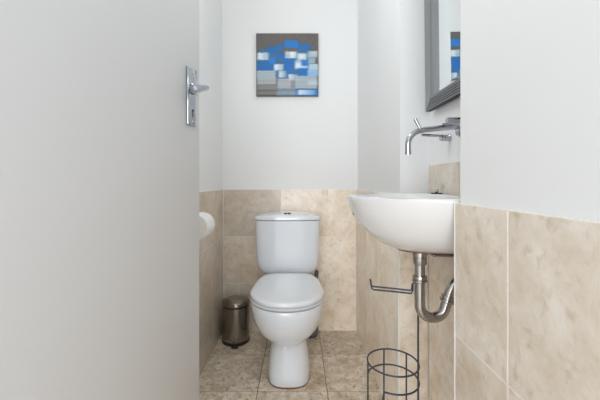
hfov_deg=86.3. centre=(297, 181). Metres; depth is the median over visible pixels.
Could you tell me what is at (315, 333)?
toilet brush
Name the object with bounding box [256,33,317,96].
canvas painting
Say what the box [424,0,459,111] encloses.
wall mirror
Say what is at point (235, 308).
pedal bin
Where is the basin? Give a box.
[346,193,459,256]
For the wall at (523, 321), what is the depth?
0.60 m
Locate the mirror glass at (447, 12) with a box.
[435,0,459,92]
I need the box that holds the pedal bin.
[222,295,249,348]
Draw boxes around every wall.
[199,0,223,376]
[222,0,357,330]
[356,0,599,399]
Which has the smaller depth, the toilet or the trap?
the trap
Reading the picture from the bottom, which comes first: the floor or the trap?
the floor
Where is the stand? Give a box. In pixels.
[367,279,419,399]
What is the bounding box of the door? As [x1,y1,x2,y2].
[0,0,208,399]
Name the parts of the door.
handle plate, lever handle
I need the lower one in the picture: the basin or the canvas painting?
the basin
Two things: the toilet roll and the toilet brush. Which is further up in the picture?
the toilet roll
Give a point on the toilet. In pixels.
(287, 301)
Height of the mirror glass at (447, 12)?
0.618 m
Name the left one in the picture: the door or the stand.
the door
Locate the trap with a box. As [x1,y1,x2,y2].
[412,253,453,322]
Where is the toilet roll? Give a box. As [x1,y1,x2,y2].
[199,212,214,239]
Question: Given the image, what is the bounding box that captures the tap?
[405,117,459,154]
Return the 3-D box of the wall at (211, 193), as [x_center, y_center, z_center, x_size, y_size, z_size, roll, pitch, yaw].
[-0.549,-0.293,1.135,0.142,2.500,1.870,0,0,0]
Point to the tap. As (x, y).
(451, 123)
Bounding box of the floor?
[199,331,381,399]
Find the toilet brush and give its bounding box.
[309,270,318,337]
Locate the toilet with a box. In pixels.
[250,210,323,388]
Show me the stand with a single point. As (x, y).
(371, 285)
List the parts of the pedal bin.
bin lid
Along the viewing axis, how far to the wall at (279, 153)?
2.07 m

